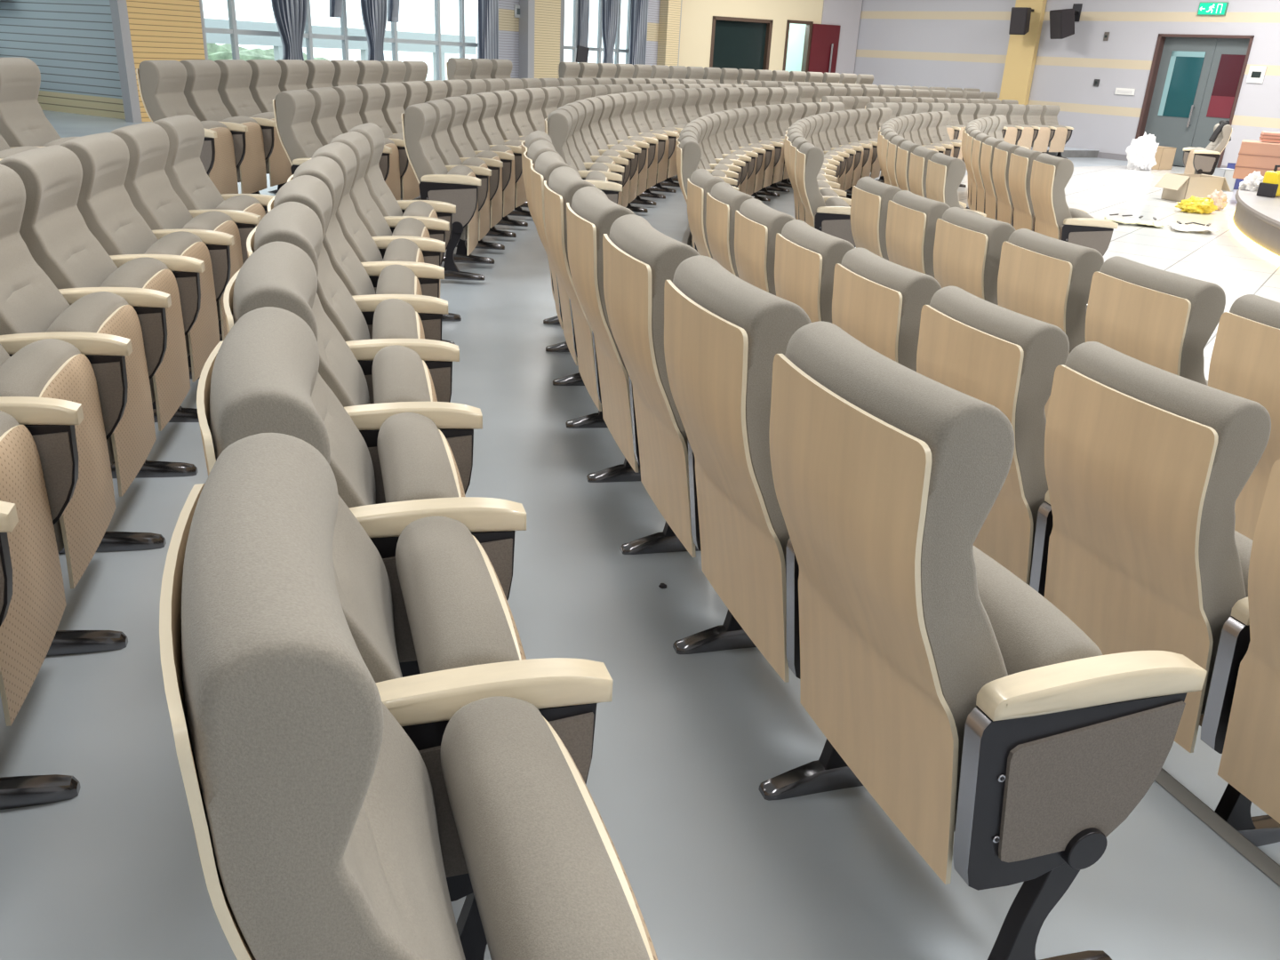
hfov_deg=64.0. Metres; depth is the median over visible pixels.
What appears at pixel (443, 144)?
chair
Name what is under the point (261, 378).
chair
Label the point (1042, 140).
seat cushion
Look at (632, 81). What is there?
chair
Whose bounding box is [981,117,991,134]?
chair
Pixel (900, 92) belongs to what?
chair
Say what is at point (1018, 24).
grille
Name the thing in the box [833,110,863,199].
chair
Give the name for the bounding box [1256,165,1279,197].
case
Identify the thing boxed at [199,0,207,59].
wall
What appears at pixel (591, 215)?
chair
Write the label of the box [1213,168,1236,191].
storage box
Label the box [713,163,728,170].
seat cushion
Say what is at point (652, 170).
seat cushion
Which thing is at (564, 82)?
chair
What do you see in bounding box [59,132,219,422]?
chair
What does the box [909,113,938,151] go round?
chair
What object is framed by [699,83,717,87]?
chair
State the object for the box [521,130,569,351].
chair
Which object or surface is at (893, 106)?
chair
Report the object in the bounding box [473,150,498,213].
seat cushion
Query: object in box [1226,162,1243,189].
storage box
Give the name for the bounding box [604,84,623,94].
chair
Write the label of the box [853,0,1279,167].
wall
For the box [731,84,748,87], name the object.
chair
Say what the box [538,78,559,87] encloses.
chair
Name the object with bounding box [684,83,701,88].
chair
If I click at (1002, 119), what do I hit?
chair
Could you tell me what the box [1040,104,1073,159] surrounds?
chair
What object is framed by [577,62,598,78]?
chair
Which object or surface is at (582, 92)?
chair
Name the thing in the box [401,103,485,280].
chair
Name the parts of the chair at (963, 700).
panel, backrest, leg, frame, armrest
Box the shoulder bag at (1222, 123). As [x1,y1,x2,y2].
[1208,120,1231,142]
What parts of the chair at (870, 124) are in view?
backrest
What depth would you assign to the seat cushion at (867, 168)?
13.82 m
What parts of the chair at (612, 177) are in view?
backrest, frame, armrest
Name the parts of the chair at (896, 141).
panel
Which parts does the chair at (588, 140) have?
backrest, frame, armrest, seat panel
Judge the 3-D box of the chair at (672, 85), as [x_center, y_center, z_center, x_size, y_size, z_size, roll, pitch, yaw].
[0.627,-5.227,14.964,0.514,1.041,0.596,11,24,18]
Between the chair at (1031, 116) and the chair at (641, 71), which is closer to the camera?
the chair at (641, 71)
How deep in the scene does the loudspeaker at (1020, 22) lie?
22.63 m
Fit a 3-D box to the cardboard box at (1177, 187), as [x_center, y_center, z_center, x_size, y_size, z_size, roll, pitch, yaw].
[8.108,-4.284,15.016,0.954,0.366,0.450,-4,23,-16]
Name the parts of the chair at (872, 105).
backrest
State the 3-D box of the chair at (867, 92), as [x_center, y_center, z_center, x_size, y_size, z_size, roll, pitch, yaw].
[4.626,-7.207,20.277,0.514,1.041,0.596,21,28,36]
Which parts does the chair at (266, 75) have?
backrest, leg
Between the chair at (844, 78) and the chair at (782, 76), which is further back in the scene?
the chair at (844, 78)
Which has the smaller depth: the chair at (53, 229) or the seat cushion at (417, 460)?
the seat cushion at (417, 460)
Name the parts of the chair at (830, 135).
backrest, armrest, seat panel, frame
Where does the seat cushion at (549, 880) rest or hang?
on the chair at (312, 808)
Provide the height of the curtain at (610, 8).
3.000 m
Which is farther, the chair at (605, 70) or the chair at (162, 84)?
the chair at (605, 70)
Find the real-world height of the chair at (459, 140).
1.041 m
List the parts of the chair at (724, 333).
panel, backrest, frame, leg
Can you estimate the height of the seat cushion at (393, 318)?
0.436 m
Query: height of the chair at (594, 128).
1.041 m
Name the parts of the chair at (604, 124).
backrest, armrest, seat panel, frame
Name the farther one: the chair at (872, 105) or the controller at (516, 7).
the controller at (516, 7)
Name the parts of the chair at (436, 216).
backrest, armrest, frame, armrest, frame, seat panel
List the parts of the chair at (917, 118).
backrest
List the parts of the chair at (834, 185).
panel, backrest, armrest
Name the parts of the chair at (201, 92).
backrest, armrest, frame, seat panel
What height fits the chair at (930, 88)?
1.041 m
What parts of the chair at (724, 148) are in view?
backrest, armrest, seat panel, frame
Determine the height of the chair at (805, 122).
1.041 m
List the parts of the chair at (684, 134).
backrest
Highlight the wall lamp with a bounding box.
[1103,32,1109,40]
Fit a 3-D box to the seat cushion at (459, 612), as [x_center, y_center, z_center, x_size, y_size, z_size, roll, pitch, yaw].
[-0.307,0.333,1.708,0.145,0.436,0.478,-4,24,-18]
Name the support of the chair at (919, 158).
on the floor
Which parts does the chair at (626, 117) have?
backrest, armrest, frame, seat panel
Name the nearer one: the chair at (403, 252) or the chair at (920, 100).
the chair at (403, 252)
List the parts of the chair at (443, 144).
backrest, leg, armrest, frame, seat panel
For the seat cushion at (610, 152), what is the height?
0.436 m
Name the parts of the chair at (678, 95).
backrest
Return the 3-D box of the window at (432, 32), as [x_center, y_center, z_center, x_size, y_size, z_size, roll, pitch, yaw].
[-4.764,-8.270,17.519,0.080,2.980,6.926,14,25,25]
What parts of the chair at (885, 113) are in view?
backrest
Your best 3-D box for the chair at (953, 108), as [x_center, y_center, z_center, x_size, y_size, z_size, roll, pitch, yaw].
[5.902,-6.524,19.240,0.514,1.041,0.596,21,28,37]
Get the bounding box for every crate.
[1232,139,1279,179]
[1259,131,1279,142]
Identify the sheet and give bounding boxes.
[1104,213,1163,227]
[1167,221,1218,231]
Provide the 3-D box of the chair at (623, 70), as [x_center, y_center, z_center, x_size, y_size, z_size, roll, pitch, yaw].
[-0.164,-6.450,17.258,0.514,1.041,0.596,13,25,23]
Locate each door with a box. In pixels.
[782,19,840,73]
[1135,33,1254,167]
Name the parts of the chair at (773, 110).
backrest, leg, seat panel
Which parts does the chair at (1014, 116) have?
backrest, seat panel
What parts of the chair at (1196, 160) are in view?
armrest, seat panel, leg, frame, armrest, backrest, panel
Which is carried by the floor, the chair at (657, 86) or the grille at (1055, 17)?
the chair at (657, 86)
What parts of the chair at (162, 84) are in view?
panel, backrest, frame, armrest, seat panel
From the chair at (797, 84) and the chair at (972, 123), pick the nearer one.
the chair at (972, 123)
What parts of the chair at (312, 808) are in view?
panel, backrest, seat panel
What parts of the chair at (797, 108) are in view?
backrest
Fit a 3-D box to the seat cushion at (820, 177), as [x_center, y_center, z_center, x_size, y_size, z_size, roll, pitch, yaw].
[1.599,-2.536,9.252,0.145,0.436,0.478,5,23,6]
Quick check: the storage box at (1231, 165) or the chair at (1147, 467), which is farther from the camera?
the storage box at (1231, 165)
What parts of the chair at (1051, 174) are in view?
panel, backrest, frame, armrest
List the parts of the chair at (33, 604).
frame, armrest, seat panel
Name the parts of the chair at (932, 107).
backrest, seat panel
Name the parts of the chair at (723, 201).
panel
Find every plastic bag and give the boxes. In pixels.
[1125,131,1159,170]
[1175,195,1217,214]
[1238,170,1263,191]
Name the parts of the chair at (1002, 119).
backrest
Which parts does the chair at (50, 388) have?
backrest, armrest, frame, seat panel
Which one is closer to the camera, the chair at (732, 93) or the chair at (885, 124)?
the chair at (885, 124)
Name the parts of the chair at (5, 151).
backrest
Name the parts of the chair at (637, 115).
backrest, leg, armrest, frame, seat panel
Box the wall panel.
[126,0,205,121]
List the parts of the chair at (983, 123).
backrest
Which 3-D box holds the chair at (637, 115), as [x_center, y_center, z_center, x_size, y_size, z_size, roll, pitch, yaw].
[0.090,-3.614,11.011,0.514,1.041,0.596,6,23,7]
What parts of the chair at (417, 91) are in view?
backrest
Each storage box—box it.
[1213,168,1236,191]
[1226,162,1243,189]
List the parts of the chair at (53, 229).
backrest, armrest, frame, seat panel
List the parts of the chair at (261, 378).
panel, backrest, leg, armrest, frame, seat panel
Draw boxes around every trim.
[109,0,141,122]
[534,0,560,78]
[645,0,660,65]
[656,0,681,66]
[681,171,1279,886]
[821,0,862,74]
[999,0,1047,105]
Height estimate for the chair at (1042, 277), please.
1.041 m
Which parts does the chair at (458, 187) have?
panel, backrest, frame, armrest, leg, seat panel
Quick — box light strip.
[1229,208,1279,262]
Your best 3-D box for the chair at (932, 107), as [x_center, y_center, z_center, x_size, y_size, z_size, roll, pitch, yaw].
[5.498,-6.385,18.854,0.514,1.041,0.596,20,28,35]
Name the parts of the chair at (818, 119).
backrest, armrest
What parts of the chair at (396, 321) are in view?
panel, backrest, armrest, frame, seat panel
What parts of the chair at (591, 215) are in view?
panel, backrest, frame, leg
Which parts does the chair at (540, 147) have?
backrest, panel, frame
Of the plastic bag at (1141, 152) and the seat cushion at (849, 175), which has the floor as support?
the plastic bag at (1141, 152)
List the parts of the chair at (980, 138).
panel, backrest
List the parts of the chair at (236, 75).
backrest, armrest, frame, seat panel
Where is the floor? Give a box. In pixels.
[0,110,1279,959]
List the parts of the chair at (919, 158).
panel, backrest, armrest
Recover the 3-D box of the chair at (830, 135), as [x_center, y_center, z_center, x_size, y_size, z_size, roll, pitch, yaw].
[2.476,-4.042,12.822,0.514,1.041,0.596,9,23,14]
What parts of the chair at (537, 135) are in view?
panel, backrest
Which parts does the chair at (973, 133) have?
panel, backrest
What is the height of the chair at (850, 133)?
1.041 m
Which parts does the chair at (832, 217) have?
panel, backrest, armrest, frame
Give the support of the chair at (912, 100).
on the floor
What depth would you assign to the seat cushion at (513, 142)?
8.73 m
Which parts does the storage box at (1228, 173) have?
lid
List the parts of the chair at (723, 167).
backrest, armrest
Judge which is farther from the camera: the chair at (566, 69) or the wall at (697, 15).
the wall at (697, 15)
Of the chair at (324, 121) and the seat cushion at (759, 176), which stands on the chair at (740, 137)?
the seat cushion at (759, 176)
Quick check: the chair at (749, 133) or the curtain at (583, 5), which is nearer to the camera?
the chair at (749, 133)
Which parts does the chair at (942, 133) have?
backrest, armrest, seat panel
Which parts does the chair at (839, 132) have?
backrest, armrest, frame, seat panel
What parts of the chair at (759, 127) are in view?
backrest, leg, armrest, frame, seat panel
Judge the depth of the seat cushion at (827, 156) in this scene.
11.17 m
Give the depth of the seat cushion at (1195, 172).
16.14 m
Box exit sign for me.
[1197,1,1228,15]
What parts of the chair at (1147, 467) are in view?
panel, backrest, seat panel, frame, leg, armrest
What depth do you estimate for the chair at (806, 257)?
3.57 m
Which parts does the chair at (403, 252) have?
backrest, armrest, frame, seat panel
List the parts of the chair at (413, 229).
backrest, armrest, frame, seat panel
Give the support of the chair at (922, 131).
on the floor
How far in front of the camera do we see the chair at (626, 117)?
10.40 m
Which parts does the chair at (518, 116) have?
backrest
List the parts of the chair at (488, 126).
backrest, armrest, leg, frame, seat panel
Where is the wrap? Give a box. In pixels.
[1206,189,1227,210]
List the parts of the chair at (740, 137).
backrest, armrest, frame, seat panel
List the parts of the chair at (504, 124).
backrest, leg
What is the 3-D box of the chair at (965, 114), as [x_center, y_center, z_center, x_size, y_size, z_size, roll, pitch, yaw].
[6.317,-6.657,19.615,0.514,1.041,0.596,22,29,38]
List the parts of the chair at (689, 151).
panel, backrest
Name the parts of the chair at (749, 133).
backrest, armrest, frame, seat panel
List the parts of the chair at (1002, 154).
panel, backrest, frame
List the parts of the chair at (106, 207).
backrest, armrest, leg, frame, seat panel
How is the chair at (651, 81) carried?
on the floor
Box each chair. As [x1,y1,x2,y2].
[0,57,79,148]
[0,134,39,160]
[0,144,197,478]
[0,163,166,553]
[0,338,127,656]
[0,410,80,809]
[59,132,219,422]
[110,122,243,379]
[136,60,238,194]
[152,114,273,341]
[159,432,657,959]
[179,59,267,193]
[196,306,612,959]
[214,59,292,193]
[223,241,526,677]
[246,59,286,192]
[246,201,482,503]
[267,175,459,404]
[272,89,322,174]
[275,59,308,91]
[287,156,447,341]
[304,59,335,88]
[306,87,379,166]
[308,142,444,297]
[329,131,452,382]
[330,59,359,87]
[331,85,400,199]
[348,122,461,344]
[355,60,383,84]
[355,83,419,199]
[378,82,407,134]
[379,60,406,83]
[401,80,427,199]
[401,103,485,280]
[402,60,428,81]
[423,80,447,102]
[424,99,494,263]
[442,96,504,249]
[443,80,467,97]
[446,57,472,79]
[458,94,516,237]
[463,79,486,94]
[470,58,492,79]
[475,92,527,226]
[482,78,504,92]
[490,58,512,79]
[491,90,531,216]
[502,78,523,90]
[508,88,544,207]
[520,78,541,88]
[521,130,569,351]
[523,139,584,385]
[524,88,544,131]
[530,151,607,428]
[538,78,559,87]
[540,87,560,119]
[544,109,622,203]
[544,166,640,482]
[555,105,622,183]
[556,78,576,86]
[556,86,575,108]
[558,61,580,78]
[564,102,624,191]
[566,186,700,554]
[572,85,591,101]
[574,78,594,85]
[574,99,628,205]
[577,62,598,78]
[584,96,634,207]
[587,84,607,97]
[592,78,612,85]
[595,95,641,202]
[596,63,616,78]
[602,214,756,654]
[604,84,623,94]
[607,93,649,212]
[609,78,629,84]
[614,64,634,79]
[617,92,658,205]
[619,84,639,92]
[627,78,646,84]
[630,91,668,199]
[632,64,652,79]
[636,83,654,91]
[642,89,679,192]
[644,78,663,84]
[649,64,669,79]
[652,83,670,90]
[655,89,685,187]
[661,78,679,84]
[664,255,863,800]
[667,65,687,79]
[668,83,685,88]
[668,88,688,181]
[675,131,697,243]
[676,136,701,251]
[678,126,738,190]
[679,79,696,84]
[680,122,737,186]
[681,88,698,122]
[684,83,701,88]
[685,66,703,79]
[687,168,725,258]
[688,119,738,242]
[695,88,711,117]
[696,79,713,84]
[696,116,741,186]
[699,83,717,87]
[702,67,721,84]
[704,113,745,191]
[705,182,753,278]
[709,88,726,113]
[712,112,751,193]
[715,83,732,87]
[719,67,738,84]
[721,110,758,195]
[722,87,740,110]
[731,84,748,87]
[731,108,766,192]
[734,198,795,295]
[736,68,755,84]
[736,87,754,108]
[742,80,761,87]
[742,106,775,201]
[751,87,768,106]
[752,105,784,196]
[753,69,772,81]
[760,80,777,87]
[764,104,790,191]
[766,87,783,104]
[768,321,1207,959]
[770,70,789,82]
[774,219,855,323]
[776,104,791,187]
[777,80,794,87]
[780,87,798,103]
[784,128,839,219]
[785,124,837,182]
[785,132,846,219]
[787,71,806,82]
[787,103,804,183]
[788,121,836,175]
[789,136,851,222]
[793,81,811,86]
[795,119,837,170]
[795,142,855,247]
[796,86,815,103]
[800,102,816,119]
[801,117,839,176]
[804,72,823,83]
[808,114,844,183]
[810,82,827,87]
[812,86,831,103]
[815,102,830,114]
[817,112,849,190]
[820,96,839,102]
[821,72,839,83]
[824,112,855,191]
[827,82,844,87]
[828,102,844,111]
[829,86,847,96]
[832,247,941,371]
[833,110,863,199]
[838,72,856,84]
[838,96,855,111]
[843,109,872,193]
[844,83,861,87]
[845,87,863,96]
[850,176,901,260]
[852,96,870,109]
[854,108,880,186]
[856,73,873,85]
[861,84,878,88]
[862,87,879,96]
[864,102,884,170]
[864,108,883,176]
[869,96,886,103]
[875,107,891,183]
[877,124,894,183]
[878,84,895,88]
[878,88,895,97]
[878,128,894,183]
[879,121,895,131]
[881,131,900,184]
[882,102,898,119]
[884,120,897,132]
[885,96,902,103]
[885,190,950,277]
[887,135,908,187]
[889,118,902,134]
[895,85,911,89]
[895,88,912,97]
[895,116,907,136]
[896,102,913,117]
[896,140,966,208]
[901,96,918,103]
[901,114,913,141]
[908,145,986,216]
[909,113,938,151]
[911,102,928,113]
[912,86,928,90]
[912,88,929,97]
[916,285,1069,597]
[917,96,934,103]
[917,112,945,154]
[926,112,953,157]
[926,152,983,215]
[928,87,945,91]
[928,89,946,98]
[928,103,954,139]
[933,207,1015,305]
[934,97,951,103]
[936,111,966,187]
[943,103,966,140]
[945,87,962,91]
[945,90,963,98]
[950,97,967,103]
[957,103,975,161]
[961,90,980,99]
[961,124,977,201]
[962,88,980,92]
[962,126,978,208]
[963,121,978,128]
[965,118,985,208]
[966,129,983,210]
[967,98,983,103]
[969,120,981,130]
[971,133,991,213]
[973,103,992,119]
[979,91,998,99]
[980,136,1003,220]
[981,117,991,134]
[984,98,1000,104]
[986,115,998,137]
[989,104,1017,144]
[992,141,1020,226]
[993,114,1028,148]
[997,228,1103,418]
[1000,99,1018,104]
[1006,104,1033,149]
[1008,146,1087,231]
[1023,104,1050,151]
[1030,152,1118,308]
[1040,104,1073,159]
[1044,341,1279,847]
[1085,256,1225,385]
[1182,123,1232,175]
[1208,294,1279,540]
[1217,459,1279,823]
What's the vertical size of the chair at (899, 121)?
1.041 m
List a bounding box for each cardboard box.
[1151,145,1176,169]
[1154,173,1230,201]
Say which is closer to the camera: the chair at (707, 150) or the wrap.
the chair at (707, 150)
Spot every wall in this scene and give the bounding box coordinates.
[0,0,125,119]
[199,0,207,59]
[560,0,682,65]
[678,0,823,71]
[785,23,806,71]
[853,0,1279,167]
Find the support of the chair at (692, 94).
on the floor
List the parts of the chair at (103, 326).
backrest, armrest, frame, seat panel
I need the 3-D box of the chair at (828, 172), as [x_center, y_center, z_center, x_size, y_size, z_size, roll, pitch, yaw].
[1.696,-3.017,10.254,0.514,1.041,0.596,5,23,5]
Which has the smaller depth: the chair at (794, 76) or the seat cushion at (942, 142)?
the seat cushion at (942, 142)
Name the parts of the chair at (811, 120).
backrest, armrest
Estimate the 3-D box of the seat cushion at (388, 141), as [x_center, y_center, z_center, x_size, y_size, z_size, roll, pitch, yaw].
[-2.038,-2.455,8.037,0.145,0.436,0.478,4,23,2]
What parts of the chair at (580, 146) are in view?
backrest, armrest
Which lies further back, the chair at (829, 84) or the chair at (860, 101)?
the chair at (829, 84)
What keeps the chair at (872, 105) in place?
on the floor
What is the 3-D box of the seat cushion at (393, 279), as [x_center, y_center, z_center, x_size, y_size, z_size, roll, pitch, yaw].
[-0.883,-0.544,3.745,0.145,0.436,0.478,-2,23,-11]
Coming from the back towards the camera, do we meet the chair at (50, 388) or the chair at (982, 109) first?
the chair at (982, 109)
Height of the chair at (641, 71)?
1.041 m
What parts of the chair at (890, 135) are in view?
panel, backrest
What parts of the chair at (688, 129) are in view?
backrest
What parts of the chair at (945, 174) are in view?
panel, backrest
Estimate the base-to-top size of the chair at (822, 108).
1.041 m
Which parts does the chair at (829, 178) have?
backrest, armrest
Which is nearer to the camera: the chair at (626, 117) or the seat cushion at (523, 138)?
the seat cushion at (523, 138)
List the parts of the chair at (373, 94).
backrest, armrest, frame, seat panel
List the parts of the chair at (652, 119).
backrest, leg, armrest, frame, seat panel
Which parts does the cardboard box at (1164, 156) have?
lid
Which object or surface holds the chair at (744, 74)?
on the floor
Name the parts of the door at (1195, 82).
handle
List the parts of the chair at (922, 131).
backrest, armrest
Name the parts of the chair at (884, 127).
panel, backrest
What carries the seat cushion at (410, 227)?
on the chair at (413, 229)
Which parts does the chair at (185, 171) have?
backrest, leg, armrest, frame, armrest, seat panel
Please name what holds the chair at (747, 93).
on the floor
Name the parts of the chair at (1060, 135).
backrest, seat panel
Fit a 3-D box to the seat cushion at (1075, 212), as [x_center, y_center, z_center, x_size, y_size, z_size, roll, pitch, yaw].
[3.208,-1.781,7.593,0.145,0.436,0.478,3,23,0]
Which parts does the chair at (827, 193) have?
panel, backrest, armrest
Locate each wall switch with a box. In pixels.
[1093,79,1099,86]
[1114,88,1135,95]
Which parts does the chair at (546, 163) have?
backrest, panel, frame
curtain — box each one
[271,0,307,61]
[329,0,342,17]
[360,0,387,61]
[387,0,399,22]
[477,0,498,59]
[576,0,589,47]
[601,0,619,63]
[628,0,648,64]
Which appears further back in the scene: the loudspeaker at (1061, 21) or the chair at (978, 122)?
the loudspeaker at (1061, 21)
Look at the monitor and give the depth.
22.41 m
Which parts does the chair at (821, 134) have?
backrest, armrest, seat panel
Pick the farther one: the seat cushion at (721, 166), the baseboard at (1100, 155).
the baseboard at (1100, 155)
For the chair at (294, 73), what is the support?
on the floor
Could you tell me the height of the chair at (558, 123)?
1.041 m
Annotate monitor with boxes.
[576,45,589,62]
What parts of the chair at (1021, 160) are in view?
panel, backrest, frame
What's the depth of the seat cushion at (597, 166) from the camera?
7.19 m
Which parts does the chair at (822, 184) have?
panel, backrest, armrest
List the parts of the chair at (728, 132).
backrest, armrest, seat panel, frame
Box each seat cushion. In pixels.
[0,145,39,159]
[0,338,80,551]
[0,410,19,436]
[41,136,79,146]
[45,291,128,464]
[99,256,168,403]
[144,231,202,357]
[181,210,232,320]
[200,120,227,128]
[215,194,260,210]
[220,116,257,182]
[250,112,274,174]
[371,344,431,403]
[372,298,418,339]
[376,264,415,294]
[376,412,458,503]
[383,238,418,262]
[384,137,394,144]
[387,132,403,191]
[392,217,424,236]
[395,515,519,673]
[402,200,433,216]
[440,696,649,959]
[447,165,472,239]
[460,157,485,166]
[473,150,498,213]
[488,144,511,203]
[503,139,521,195]
[517,135,527,140]
[585,170,605,180]
[589,162,608,171]
[594,155,613,163]
[601,149,619,156]
[609,144,627,151]
[618,139,636,181]
[628,136,645,184]
[638,132,655,175]
[649,128,666,173]
[661,126,677,168]
[672,124,685,128]
[711,169,725,176]
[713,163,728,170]
[718,158,733,164]
[724,153,739,159]
[731,150,746,187]
[739,146,754,183]
[748,143,763,180]
[759,140,773,176]
[768,137,783,175]
[816,173,826,180]
[817,180,831,188]
[819,187,838,196]
[824,153,832,159]
[824,196,848,206]
[825,150,839,155]
[832,147,845,151]
[840,144,853,180]
[848,142,862,176]
[857,140,871,172]
[867,137,877,172]
[924,144,935,149]
[931,143,943,146]
[939,141,952,144]
[949,139,961,146]
[952,124,966,127]
[965,209,983,215]
[973,545,1102,675]
[1004,124,1016,127]
[1015,124,1032,144]
[1031,124,1049,147]
[1048,125,1066,147]
[1068,208,1094,218]
[1192,147,1207,174]
[1234,530,1252,597]
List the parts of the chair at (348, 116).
backrest, frame, armrest, seat panel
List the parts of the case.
black trim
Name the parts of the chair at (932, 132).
backrest, armrest, seat panel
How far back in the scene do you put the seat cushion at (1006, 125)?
20.21 m
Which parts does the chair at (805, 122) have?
backrest, armrest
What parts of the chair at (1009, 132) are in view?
backrest, seat panel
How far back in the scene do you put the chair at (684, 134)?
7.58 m
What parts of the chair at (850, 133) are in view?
backrest, armrest, frame, seat panel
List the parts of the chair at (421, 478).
panel, backrest, armrest, frame, seat panel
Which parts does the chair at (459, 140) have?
backrest, armrest, frame, seat panel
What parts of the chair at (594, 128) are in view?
backrest, armrest, seat panel, frame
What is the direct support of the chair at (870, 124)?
on the floor
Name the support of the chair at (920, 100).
on the floor
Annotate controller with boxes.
[514,4,519,17]
[1246,65,1266,83]
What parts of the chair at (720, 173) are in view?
backrest, armrest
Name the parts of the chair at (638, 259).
panel, backrest, frame, leg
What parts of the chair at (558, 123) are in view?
panel, backrest, armrest, frame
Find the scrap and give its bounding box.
[658,583,666,588]
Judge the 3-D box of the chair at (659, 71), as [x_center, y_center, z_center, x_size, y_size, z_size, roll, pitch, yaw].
[0.445,-6.797,18.171,0.514,1.041,0.596,15,25,26]
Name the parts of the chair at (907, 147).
panel, backrest, armrest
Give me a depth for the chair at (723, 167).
9.29 m
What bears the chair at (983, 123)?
on the floor
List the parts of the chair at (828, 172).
backrest, armrest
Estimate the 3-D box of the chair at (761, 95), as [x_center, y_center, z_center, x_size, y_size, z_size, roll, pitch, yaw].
[1.905,-5.385,15.509,0.514,1.041,0.596,12,24,21]
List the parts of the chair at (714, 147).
backrest, armrest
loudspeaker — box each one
[1008,7,1033,34]
[1049,3,1082,39]
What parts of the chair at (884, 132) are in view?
panel, backrest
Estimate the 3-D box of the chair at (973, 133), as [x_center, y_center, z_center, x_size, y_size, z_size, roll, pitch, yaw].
[3.451,-2.911,10.174,0.514,1.041,0.596,6,23,6]
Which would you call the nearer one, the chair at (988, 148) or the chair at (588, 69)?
the chair at (988, 148)
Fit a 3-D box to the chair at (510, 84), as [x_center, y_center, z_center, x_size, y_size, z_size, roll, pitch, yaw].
[-1.396,-4.214,12.185,0.514,1.041,0.596,7,23,9]
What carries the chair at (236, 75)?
on the floor
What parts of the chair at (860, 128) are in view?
backrest, armrest, seat panel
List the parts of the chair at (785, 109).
backrest, leg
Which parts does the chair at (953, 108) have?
backrest, armrest, seat panel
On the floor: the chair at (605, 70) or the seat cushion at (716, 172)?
the chair at (605, 70)
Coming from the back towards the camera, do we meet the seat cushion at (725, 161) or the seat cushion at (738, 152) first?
the seat cushion at (738, 152)
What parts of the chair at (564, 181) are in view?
backrest, panel, frame, leg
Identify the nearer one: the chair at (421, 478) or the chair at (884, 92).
the chair at (421, 478)
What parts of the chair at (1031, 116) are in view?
backrest, frame, seat panel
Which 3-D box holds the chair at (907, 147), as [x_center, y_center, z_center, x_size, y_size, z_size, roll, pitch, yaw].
[2.294,-2.166,8.257,0.514,1.041,0.596,3,23,-1]
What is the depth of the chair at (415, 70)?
11.55 m
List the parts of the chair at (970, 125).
panel, backrest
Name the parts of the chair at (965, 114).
backrest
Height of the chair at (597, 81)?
1.041 m
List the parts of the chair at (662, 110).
backrest, leg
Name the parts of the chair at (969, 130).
panel, backrest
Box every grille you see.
[1009,8,1026,33]
[1049,11,1061,38]
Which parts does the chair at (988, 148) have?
panel, backrest, frame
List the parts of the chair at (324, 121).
backrest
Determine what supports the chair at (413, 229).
on the floor
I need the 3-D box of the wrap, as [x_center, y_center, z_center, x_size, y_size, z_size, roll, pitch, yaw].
[7.963,-3.871,14.119,0.296,0.274,0.238,9,23,14]
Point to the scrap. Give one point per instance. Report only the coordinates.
(662, 585)
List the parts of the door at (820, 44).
handle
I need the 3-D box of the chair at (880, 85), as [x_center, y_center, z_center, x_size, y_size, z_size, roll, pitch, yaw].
[5.320,-7.908,21.950,0.596,1.041,0.514,-18,30,-41]
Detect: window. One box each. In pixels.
[200,0,478,80]
[562,0,631,64]
[709,16,773,70]
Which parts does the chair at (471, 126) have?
backrest, leg, armrest, frame, seat panel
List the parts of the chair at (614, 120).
backrest, armrest, frame, seat panel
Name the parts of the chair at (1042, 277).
panel, backrest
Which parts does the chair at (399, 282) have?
backrest, armrest, frame, seat panel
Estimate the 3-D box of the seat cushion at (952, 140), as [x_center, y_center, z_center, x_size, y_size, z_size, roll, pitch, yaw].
[4.546,-4.718,14.863,0.145,0.436,0.478,15,25,27]
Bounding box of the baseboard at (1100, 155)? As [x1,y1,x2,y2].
[1096,152,1226,167]
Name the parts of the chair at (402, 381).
panel, backrest, armrest, frame, seat panel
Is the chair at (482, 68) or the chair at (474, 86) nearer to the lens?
the chair at (474, 86)
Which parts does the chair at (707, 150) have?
backrest, armrest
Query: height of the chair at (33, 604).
1.041 m
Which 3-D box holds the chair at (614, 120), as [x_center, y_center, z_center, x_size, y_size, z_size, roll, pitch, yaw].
[-0.131,-3.191,9.963,0.514,1.041,0.596,5,23,4]
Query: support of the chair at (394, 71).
on the floor
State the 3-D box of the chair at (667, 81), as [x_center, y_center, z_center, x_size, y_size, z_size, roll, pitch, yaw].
[0.585,-5.954,16.630,0.514,1.041,0.596,13,24,22]
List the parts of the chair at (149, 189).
backrest, leg, armrest, frame, seat panel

